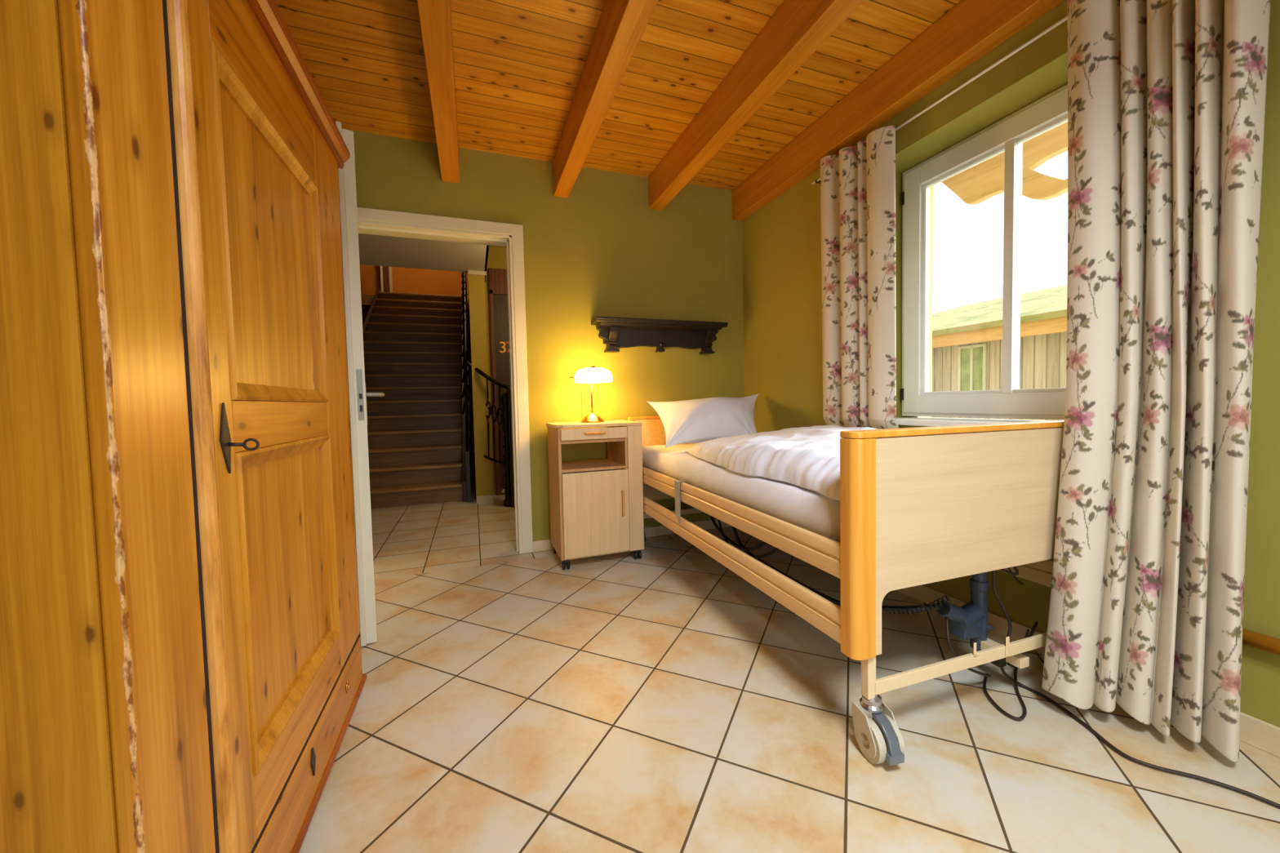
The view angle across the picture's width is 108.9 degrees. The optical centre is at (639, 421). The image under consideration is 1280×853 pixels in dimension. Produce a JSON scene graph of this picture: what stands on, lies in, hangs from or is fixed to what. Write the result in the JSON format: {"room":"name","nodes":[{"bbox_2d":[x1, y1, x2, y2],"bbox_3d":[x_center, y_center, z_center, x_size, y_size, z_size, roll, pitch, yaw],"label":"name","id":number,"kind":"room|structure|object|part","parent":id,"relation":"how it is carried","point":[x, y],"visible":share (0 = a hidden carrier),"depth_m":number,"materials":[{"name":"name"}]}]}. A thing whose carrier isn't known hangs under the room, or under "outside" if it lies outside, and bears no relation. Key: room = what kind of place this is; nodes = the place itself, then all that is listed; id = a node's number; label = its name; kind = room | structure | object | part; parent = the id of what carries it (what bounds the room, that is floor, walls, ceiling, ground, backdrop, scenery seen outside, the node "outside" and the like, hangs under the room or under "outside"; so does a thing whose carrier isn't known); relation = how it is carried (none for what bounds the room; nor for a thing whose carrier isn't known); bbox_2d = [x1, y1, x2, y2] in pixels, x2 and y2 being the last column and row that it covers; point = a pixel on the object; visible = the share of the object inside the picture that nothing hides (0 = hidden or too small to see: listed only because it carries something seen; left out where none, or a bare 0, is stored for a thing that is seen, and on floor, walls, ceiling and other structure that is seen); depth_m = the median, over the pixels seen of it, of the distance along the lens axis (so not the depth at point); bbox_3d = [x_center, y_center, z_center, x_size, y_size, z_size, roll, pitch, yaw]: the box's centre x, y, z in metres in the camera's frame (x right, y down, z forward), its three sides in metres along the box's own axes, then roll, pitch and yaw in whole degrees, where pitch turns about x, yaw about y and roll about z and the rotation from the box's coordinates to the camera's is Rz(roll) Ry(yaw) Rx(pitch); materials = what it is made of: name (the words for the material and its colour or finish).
{"room":"care facility","nodes":[
{"label":"care facility","id":0,"kind":"room"},
{"bbox_2d":[360,293,469,315],"bbox_3d":[-4.630,-2.117,8.265,2.900,0.179,0.610,-2,3,-20],"label":"landing","id":1,"kind":"object","parent":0,"point":[366,300],"visible":0.07,"depth_m":7.93,"materials":[{"name":"brown wood"}]},
{"bbox_2d":[380,266,383,291],"bbox_3d":[-3.972,-1.984,6.047,0.370,2.874,4.135,-2,3,-20],"label":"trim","id":2,"kind":"structure","parent":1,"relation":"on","point":[381,268],"depth_m":8.00,"materials":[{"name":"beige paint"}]},
{"bbox_2d":[360,264,474,453],"bbox_3d":[-4.721,-1.813,8.620,3.150,5.000,0.100,-2,3,-20],"label":"wall","id":3,"kind":"structure","parent":0,"point":[405,280],"depth_m":8.73,"materials":[{"name":"paint"}]},
{"bbox_2d":[382,266,390,292],"bbox_3d":[-4.712,-3.260,8.420,0.130,2.093,0.150,-2,3,-20],"label":"trim","id":4,"kind":"structure","parent":3,"relation":"attached to","point":[385,268],"depth_m":8.38,"materials":[{"name":"brown wood"}]},
{"bbox_2d":[388,266,393,292],"bbox_3d":[-4.641,-3.263,8.473,0.040,2.093,0.100,-2,3,-20],"label":"trim","id":5,"kind":"structure","parent":3,"relation":"attached to","point":[389,268],"depth_m":8.46,"materials":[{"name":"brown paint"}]},
{"bbox_2d":[358,233,488,271],"bbox_3d":[-2.708,-1.476,3.144,3.165,0.250,1.585,-2,3,-20],"label":"ceiling","id":6,"kind":"structure","parent":0,"point":[374,250],"depth_m":3.83,"materials":[{"name":"white paint"}]},
{"bbox_2d":[468,274,492,496],"bbox_3d":[-2.461,-1.784,6.795,0.146,5.000,5.240,-2,3,-20],"label":"wall","id":7,"kind":"structure","parent":0,"point":[476,282],"depth_m":4.39,"materials":[{"name":"paint"}]},
{"bbox_2d":[467,270,486,275],"bbox_3d":[-1.545,-1.408,4.345,0.165,0.035,0.012,-2,3,-20],"label":"trim","id":8,"kind":"structure","parent":7,"relation":"attached to","point":[470,272],"depth_m":4.34,"materials":[{"name":"white paint"}]},
{"bbox_2d":[476,494,492,503],"bbox_3d":[-1.507,0.759,4.433,0.144,0.075,0.012,-2,3,-20],"label":"baseboard","id":9,"kind":"structure","parent":7,"relation":"attached to","point":[481,499],"depth_m":4.43,"materials":[{"name":"white paint"}]},
{"bbox_2d":[484,245,506,494],"bbox_3d":[-0.561,-0.557,5.208,2.254,2.600,0.100,-2,3,-20],"label":"wall","id":10,"kind":"structure","parent":0,"point":[496,255],"depth_m":4.78,"materials":[{"name":"paint"}]},
{"bbox_2d":[488,267,510,495],"bbox_3d":[-1.108,-0.414,4.933,0.920,2.360,0.049,-2,3,-20],"label":"room door","id":11,"kind":"structure","parent":10,"relation":"in","point":[498,291],"depth_m":4.78,"materials":[{"name":"brown wood"}]},
{"bbox_2d":[337,128,744,541],"bbox_3d":[-0.713,-0.404,2.980,3.126,2.487,0.160,-2,3,-20],"label":"wall","id":12,"kind":"structure","parent":0,"point":[600,250],"depth_m":3.03,"materials":[{"name":"green paint"}]},
{"bbox_2d":[335,120,384,647],"bbox_3d":[-1.364,-0.130,2.152,0.201,2.020,0.928,-3,3,-36],"label":"door","id":13,"kind":"structure","parent":12,"relation":"in","point":[357,394],"depth_m":1.78,"materials":[{"name":"beige paint"}]},
{"bbox_3d":[-1.093,-0.102,1.788,0.020,0.200,0.002,-3,3,-32],"label":"lock plate","id":14,"kind":"part","parent":13,"relation":"part of","materials":[{"name":"metal"}]},
{"bbox_3d":[-1.100,-0.072,1.911,0.068,0.170,0.141,-2,3,-20],"label":"handle","id":15,"kind":"part","parent":13,"relation":"part of","materials":[{"name":"metal"}]},
{"bbox_2d":[339,206,533,572],"bbox_3d":[-1.217,-0.175,2.802,1.018,2.066,0.184,-2,3,-20],"label":"trim","id":16,"kind":"structure","parent":12,"relation":"attached to","point":[370,220],"depth_m":2.85,"materials":[{"name":"beige paint"}]},
{"bbox_2d":[533,519,732,551],"bbox_3d":[0.061,0.781,3.212,1.596,0.068,0.011,-2,3,-20],"label":"baseboard","id":17,"kind":"structure","parent":12,"relation":"attached to","point":[539,545],"depth_m":3.23,"materials":[{"name":"beige tile"}]},
{"bbox_2d":[591,316,728,354],"bbox_3d":[0.148,-0.575,3.121,0.948,0.208,0.155,-2,3,-20],"label":"wall shelf","id":18,"kind":"object","parent":12,"relation":"attached to","point":[620,332],"visible":1,"depth_m":3.12,"materials":[{"name":"black wood"}]},
{"bbox_2d":[275,0,960,190],"bbox_3d":[0.211,-1.591,0.542,3.676,0.050,5.375,-2,3,-20],"label":"ceiling","id":19,"kind":"structure","parent":0,"point":[518,64],"depth_m":2.10,"materials":[{"name":"brown wood"}]},
{"bbox_2d":[417,0,459,182],"bbox_3d":[-0.272,-1.441,0.376,0.099,0.213,4.964,-2,3,-20],"label":"ceiling beam","id":20,"kind":"structure","parent":19,"relation":"attached to","point":[435,15],"depth_m":1.85,"materials":[{"name":"brown wood"}]},
{"bbox_2d":[552,0,657,197],"bbox_3d":[0.341,-1.464,0.599,0.094,0.213,4.964,-2,3,-20],"label":"ceiling beam","id":21,"kind":"structure","parent":19,"relation":"attached to","point":[622,24],"depth_m":1.94,"materials":[{"name":"brown wood"}]},
{"bbox_2d":[648,0,864,209],"bbox_3d":[0.954,-1.486,0.822,0.096,0.213,4.964,-2,3,-20],"label":"ceiling beam","id":22,"kind":"structure","parent":19,"relation":"attached to","point":[797,28],"depth_m":2.01,"materials":[{"name":"brown wood"}]},
{"bbox_2d":[732,0,1064,221],"bbox_3d":[1.568,-1.509,1.045,0.087,0.213,4.964,-2,3,-20],"label":"ceiling beam","id":23,"kind":"structure","parent":19,"relation":"attached to","point":[971,29],"depth_m":2.06,"materials":[{"name":"brown wood"}]},
{"bbox_2d":[298,453,1279,852],"bbox_3d":[-1.580,0.895,3.554,5.400,0.120,12.100,-2,3,-20],"label":"floor","id":24,"kind":"structure","parent":0,"point":[509,701],"depth_m":1.30,"materials":[{"name":"beige tile"}]},
{"bbox_2d":[0,0,367,852],"bbox_3d":[-0.991,0.040,0.893,0.607,1.786,1.083,-2,3,-20],"label":"wardrobe","id":25,"kind":"object","parent":24,"relation":"on","point":[181,667],"visible":1,"depth_m":0.59,"materials":[{"name":"brown wood"}]},
{"bbox_3d":[-0.851,0.061,0.411,0.538,1.660,0.022,-2,3,-20],"label":"panel","id":26,"kind":"part","parent":25,"relation":"part of","materials":[{"name":"brown wood"}]},
{"bbox_3d":[-0.646,0.027,0.712,0.004,0.112,0.027,-2,3,-20],"label":"key plate","id":27,"kind":"part","parent":25,"relation":"part of","materials":[{"name":"metal"}]},
{"bbox_3d":[-0.773,-0.680,0.949,0.024,0.156,0.511,-2,3,-20],"label":"cross rail","id":28,"kind":"part","parent":25,"relation":"part of","materials":[{"name":"brown wood"}]},
{"bbox_3d":[-0.771,-0.322,0.962,0.008,0.561,0.511,-2,3,-20],"label":"door panel","id":29,"kind":"part","parent":25,"relation":"part of","materials":[{"name":"brown wood"}]},
{"bbox_3d":[-0.758,-0.323,0.966,0.020,0.561,0.511,-2,3,-20],"label":"panel moulding","id":30,"kind":"part","parent":25,"relation":"part of","materials":[{"name":"brown wood"}]},
{"bbox_3d":[-0.766,-0.031,0.997,0.024,1.458,0.707,-2,3,-20],"label":"door","id":31,"kind":"part","parent":25,"relation":"part of","materials":[{"name":"brown wood"}]},
{"bbox_3d":[-0.758,0.001,0.977,0.024,0.087,0.511,-2,3,-20],"label":"cross rail","id":32,"kind":"part","parent":25,"relation":"part of","materials":[{"name":"brown wood"}]},
{"bbox_3d":[-0.780,-0.778,0.952,0.022,0.032,0.748,-2,3,-20],"label":"rail","id":33,"kind":"part","parent":25,"relation":"part of","materials":[{"name":"brown wood"}]},
{"bbox_3d":[-0.757,0.317,0.989,0.008,0.544,0.511,-2,3,-20],"label":"door panel","id":34,"kind":"part","parent":25,"relation":"part of","materials":[{"name":"brown wood"}]},
{"bbox_3d":[-0.745,0.316,0.993,0.020,0.544,0.511,-2,3,-20],"label":"panel moulding","id":35,"kind":"part","parent":25,"relation":"part of","materials":[{"name":"brown wood"}]},
{"bbox_3d":[-0.745,0.643,1.004,0.024,0.110,0.511,-2,3,-20],"label":"cross rail","id":36,"kind":"part","parent":25,"relation":"part of","materials":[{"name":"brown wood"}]},
{"bbox_3d":[-1.018,-0.814,0.854,0.588,0.074,1.083,-2,3,-20],"label":"cornice","id":37,"kind":"part","parent":25,"relation":"part of","materials":[{"name":"brown wood"}]},
{"bbox_3d":[-0.769,0.788,1.078,0.023,0.144,0.876,-2,3,-20],"label":"board","id":38,"kind":"part","parent":25,"relation":"part of","materials":[{"name":"brown wood"}]},
{"bbox_3d":[-0.739,0.771,1.034,0.004,0.066,0.024,-2,3,-20],"label":"key plate","id":39,"kind":"part","parent":25,"relation":"part of","materials":[{"name":"metal"}]},
{"bbox_3d":[-0.994,0.873,0.931,0.570,0.020,1.045,-2,3,-20],"label":"moulding","id":40,"kind":"part","parent":25,"relation":"part of","materials":[{"name":"brown wood"}]},
{"bbox_2d":[362,288,466,509],"bbox_3d":[-3.137,-0.758,6.239,1.405,3.025,4.315,-2,3,-20],"label":"staircase","id":41,"kind":"structure","parent":24,"relation":"on","point":[413,347],"depth_m":5.63,"materials":[{"name":"brown wood"}]},
{"bbox_2d":[461,271,514,507],"bbox_3d":[-2.358,-1.361,6.240,0.456,4.196,4.799,-2,3,-25],"label":"stair railing","id":42,"kind":"object","parent":24,"relation":"on","point":[505,398],"visible":0.78,"depth_m":4.37,"materials":[{"name":"black metal"}]},
{"bbox_3d":[-1.688,0.548,4.494,0.035,0.500,0.040,-2,3,-20],"label":"post","id":43,"kind":"part","parent":42,"relation":"part of","materials":[{"name":"black metal"}]},
{"bbox_3d":[-2.255,-1.003,6.374,0.319,2.689,4.652,-2,3,-20],"label":"rail","id":44,"kind":"part","parent":42,"relation":"part of","materials":[{"name":"black metal"}]},
{"bbox_3d":[-2.373,-1.748,6.263,0.397,2.919,4.726,-2,3,-25],"label":"handrail","id":45,"kind":"part","parent":42,"relation":"part of","materials":[{"name":"black metal"}]},
{"bbox_3d":[-1.246,0.267,4.283,0.110,1.060,0.110,-2,3,-20],"label":"newel post","id":46,"kind":"part","parent":42,"relation":"part of","materials":[{"name":"black metal"}]},
{"bbox_3d":[-1.171,0.251,4.267,0.100,1.090,0.120,-2,3,-20],"label":"square post","id":47,"kind":"part","parent":42,"relation":"part of","materials":[{"name":"black metal"}]},
{"bbox_2d":[546,420,644,569],"bbox_3d":[-0.277,0.423,2.811,0.508,0.830,0.429,-2,3,-20],"label":"nightstand","id":48,"kind":"object","parent":24,"relation":"on","point":[596,506],"visible":1,"depth_m":2.65,"materials":[{"name":"brown wood"}]},
{"bbox_3d":[-0.508,0.410,2.744,0.018,0.748,0.376,-2,3,-20],"label":"panel","id":49,"kind":"part","parent":48,"relation":"part of","materials":[{"name":"brown wood"}]},
{"bbox_3d":[-0.383,0.513,2.985,0.374,0.480,0.008,-2,3,-20],"label":"panel","id":50,"kind":"part","parent":48,"relation":"part of","materials":[{"name":"brown wood"}]},
{"bbox_2d":[569,365,612,422],"bbox_3d":[-0.285,-0.167,2.825,0.234,0.346,0.234,0,3,21],"label":"table lamp","id":51,"kind":"object","parent":48,"relation":"on","point":[591,375],"visible":1,"depth_m":2.75,"materials":[{"name":"gold metal"}]},
{"bbox_3d":[-0.297,-0.146,2.821,0.013,0.205,0.013,-2,3,-20],"label":"stem","id":52,"kind":"part","parent":51,"relation":"part of","materials":[{"name":"gold metal"}]},
{"bbox_3d":[-0.287,-0.284,2.820,0.235,0.088,0.235,-2,3,-20],"label":"lamp shade","id":53,"kind":"part","parent":51,"relation":"part of","materials":[{"name":"white"}]},
{"bbox_2d":[561,458,625,472],"bbox_3d":[-0.327,0.271,2.806,0.374,0.016,0.374,-2,3,-20],"label":"shelf","id":54,"kind":"object","parent":48,"relation":"attached to","point":[602,464],"depth_m":2.71,"materials":[{"name":"brown wood"}]},
{"bbox_3d":[-0.292,0.018,2.810,0.508,0.020,0.394,-2,3,-20],"label":"panel","id":55,"kind":"part","parent":48,"relation":"part of","materials":[{"name":"brown wood"}]},
{"bbox_3d":[-0.259,0.072,2.614,0.388,0.064,0.018,-2,3,-20],"label":"drawer","id":56,"kind":"part","parent":48,"relation":"part of","materials":[{"name":"brown wood"}]},
{"bbox_3d":[-0.252,0.069,2.593,0.127,0.012,0.026,-2,3,-20],"label":"drawer handle","id":57,"kind":"part","parent":48,"relation":"part of","materials":[{"name":"orange wood"}]},
{"bbox_3d":[-0.316,0.768,2.827,0.374,0.018,0.374,-2,3,-20],"label":"panel","id":58,"kind":"part","parent":48,"relation":"part of","materials":[{"name":"brown wood"}]},
{"bbox_3d":[-0.249,0.530,2.633,0.388,0.482,0.018,-2,3,-20],"label":"door","id":59,"kind":"part","parent":48,"relation":"part of","materials":[{"name":"brown wood"}]},
{"bbox_3d":[-0.141,0.397,2.877,0.016,0.748,0.376,-2,3,-20],"label":"panel","id":60,"kind":"part","parent":48,"relation":"part of","materials":[{"name":"brown wood"}]},
{"bbox_3d":[-0.098,0.481,2.664,0.012,0.152,0.026,-2,3,-20],"label":"door handle","id":61,"kind":"part","parent":48,"relation":"part of","materials":[{"name":"orange wood"}]},
{"bbox_2d":[626,415,1064,765],"bbox_3d":[0.693,0.410,2.264,0.992,0.862,2.125,-2,3,-19],"label":"bed","id":62,"kind":"object","parent":24,"relation":"on","point":[919,505],"visible":0.67,"depth_m":1.29,"materials":[{"name":"cream painted steel"},{"name":"honey beech wood"},{"name":"pale beech wood"}]},
{"bbox_3d":[-0.054,0.261,3.102,0.050,0.580,0.050,-2,3,-19],"label":"edge post","id":63,"kind":"part","parent":62,"relation":"part of","materials":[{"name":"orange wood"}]},
{"bbox_3d":[0.352,0.255,3.241,0.860,0.560,0.040,-2,3,-19],"label":"headboard","id":64,"kind":"part","parent":62,"relation":"part of","materials":[{"name":"brown wood"}]},
{"bbox_3d":[0.389,0.503,3.207,0.894,0.310,0.026,-2,3,-19],"label":"frame","id":65,"kind":"part","parent":62,"relation":"part of","materials":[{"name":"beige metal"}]},
{"bbox_2d":[642,443,839,542],"bbox_3d":[0.658,0.252,2.321,0.870,0.147,1.857,-2,3,-19],"label":"mattress","id":66,"kind":"object","parent":62,"relation":"on","point":[810,510],"visible":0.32,"depth_m":1.69,"materials":[{"name":"white fabric"}]},
{"bbox_2d":[647,394,758,448],"bbox_3d":[0.485,-0.020,2.871,0.876,0.298,0.380,-2,3,-20],"label":"pillow","id":67,"kind":"object","parent":66,"relation":"on","point":[703,420],"visible":0.94,"depth_m":2.74,"materials":[{"name":"white fabric"}]},
{"bbox_2d":[684,425,878,501],"bbox_3d":[0.769,0.113,2.041,0.881,0.154,1.390,-2,3,-19],"label":"duvet","id":68,"kind":"object","parent":66,"relation":"on","point":[808,458],"visible":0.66,"depth_m":1.73,"materials":[{"name":"white fabric"}]},
{"bbox_3d":[0.232,0.346,2.145,0.024,0.094,1.952,-2,3,-19],"label":"rail","id":69,"kind":"part","parent":62,"relation":"part of","materials":[{"name":"brown wood"}]},
{"bbox_3d":[0.236,0.525,2.153,0.024,0.095,1.952,-2,3,-19],"label":"rail","id":70,"kind":"part","parent":62,"relation":"part of","materials":[{"name":"brown wood"}]},
{"bbox_3d":[0.570,0.331,1.196,0.066,0.574,0.055,-2,3,-19],"label":"edge post","id":71,"kind":"part","parent":62,"relation":"part of","materials":[{"name":"orange wood"}]},
{"bbox_3d":[1.000,0.670,1.418,0.894,0.200,0.164,-2,3,-19],"label":"frame","id":72,"kind":"part","parent":62,"relation":"part of","materials":[{"name":"beige metal"}]},
{"bbox_3d":[1.071,0.686,1.515,0.232,0.223,0.060,-2,3,-22],"label":"column motor","id":73,"kind":"part","parent":62,"relation":"part of","materials":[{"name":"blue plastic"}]},
{"bbox_3d":[0.999,0.315,1.336,0.860,0.571,0.039,-2,3,-19],"label":"footboard","id":74,"kind":"part","parent":62,"relation":"part of","materials":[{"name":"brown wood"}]},
{"bbox_3d":[1.115,0.493,2.450,0.024,0.095,1.952,-2,3,-19],"label":"rail","id":75,"kind":"part","parent":62,"relation":"part of","materials":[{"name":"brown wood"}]},
{"bbox_2d":[991,570,1279,808],"bbox_3d":[1.404,0.674,1.043,0.140,0.406,0.990,-3,3,-30],"label":"power cord","id":76,"kind":"object","parent":62,"relation":"attached to","point":[993,572],"visible":0.89,"depth_m":1.20,"materials":[{"name":"black rubber"}]},
{"bbox_2d":[742,0,1279,727],"bbox_3d":[1.768,-0.384,1.237,0.340,2.487,5.135,-2,3,-20],"label":"wall","id":77,"kind":"structure","parent":0,"point":[782,289],"depth_m":1.83,"materials":[{"name":"green paint"}]},
{"bbox_2d":[908,186,933,417],"bbox_3d":[1.640,-0.634,1.941,0.100,1.265,1.030,-2,3,-20],"label":"trim","id":78,"kind":"structure","parent":77,"relation":"attached to","point":[931,215],"depth_m":2.38,"materials":[{"name":"white plastic"}]},
{"bbox_2d":[811,15,1067,184],"bbox_3d":[1.318,-1.342,1.810,0.049,0.016,1.780,-2,3,-20],"label":"curtain rod","id":79,"kind":"object","parent":77,"relation":"attached to","point":[1065,18],"visible":0.63,"depth_m":1.75,"materials":[{"name":"white plastic"}]},
{"bbox_2d":[820,124,898,429],"bbox_3d":[1.101,-0.505,2.340,0.112,1.826,0.482,-2,3,-20],"label":"curtain","id":80,"kind":"object","parent":79,"relation":"hanging from","point":[858,183],"visible":0.8,"depth_m":2.29,"materials":[{"name":"fabric"}]},
{"bbox_2d":[1041,0,1271,762],"bbox_3d":[1.375,-0.253,1.282,0.336,2.192,0.421,-2,3,-20],"label":"curtain","id":81,"kind":"object","parent":79,"relation":"hanging from","point":[1166,99],"visible":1,"depth_m":1.25,"materials":[{"name":"fabric"}]},
{"bbox_2d":[896,417,1045,426],"bbox_3d":[1.482,0.012,1.905,0.294,0.026,1.028,-2,3,-20],"label":"windowsill","id":82,"kind":"structure","parent":77,"relation":"attached to","point":[913,421],"depth_m":2.02,"materials":[{"name":"white plastic"}]},
{"bbox_2d":[900,84,1067,419],"bbox_3d":[1.555,-0.635,1.909,0.081,1.249,1.006,-2,3,-20],"label":"window","id":83,"kind":"structure","parent":77,"relation":"in","point":[1008,135],"depth_m":1.99,"materials":[{"name":"white plastic"}]},
{"bbox_2d":[896,585,1279,758],"bbox_3d":[1.658,0.829,1.147,0.011,0.076,4.964,-2,3,-20],"label":"baseboard","id":84,"kind":"structure","parent":77,"relation":"attached to","point":[1261,735],"depth_m":1.68,"materials":[{"name":"beige tile"}]},
{"bbox_2d":[1242,628,1279,655],"bbox_3d":[2.025,0.612,0.068,0.040,0.039,2.500,-2,3,-20],"label":"wall rail","id":85,"kind":"object","parent":77,"relation":"attached to","point":[1251,638],"visible":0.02,"depth_m":1.18,"materials":[{"name":"brown wood"}]},
{"label":"outside","id":86,"kind":"structure","parent":0,"visible":0},
{"bbox_3d":[16.463,0.327,16.676,37.700,0.050,60.000,-2,3,-20],"label":"ground","id":87,"kind":"structure","parent":86,"visible":0},
{"bbox_2d":[932,284,1066,420],"bbox_3d":[8.353,-0.794,7.178,5.750,3.330,12.600,-2,3,-20],"label":"outbuilding","id":88,"kind":"structure","parent":87,"relation":"on","point":[967,340],"depth_m":7.43,"materials":[{"name":"grey wood"}]},
{"bbox_3d":[5.648,-0.812,7.776,0.010,0.870,0.380,-2,3,-20],"label":"pane","id":89,"kind":"part","parent":88,"relation":"part of","materials":[{"name":"green glass"}]},
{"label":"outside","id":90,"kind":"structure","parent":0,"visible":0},
{"bbox_3d":[1.958,-2.064,2.136,0.720,0.040,2.400,-2,3,-20],"label":"soffit","id":91,"kind":"structure","parent":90,"visible":0},
{"bbox_2d":[942,121,1067,204],"bbox_3d":[2.158,-1.649,2.756,0.050,0.828,1.400,-2,3,-20],"label":"roof overhang","id":92,"kind":"object","parent":91,"relation":"attached to","point":[984,180],"visible":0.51,"depth_m":2.60,"materials":[{"name":"brown wood"}]}
]}

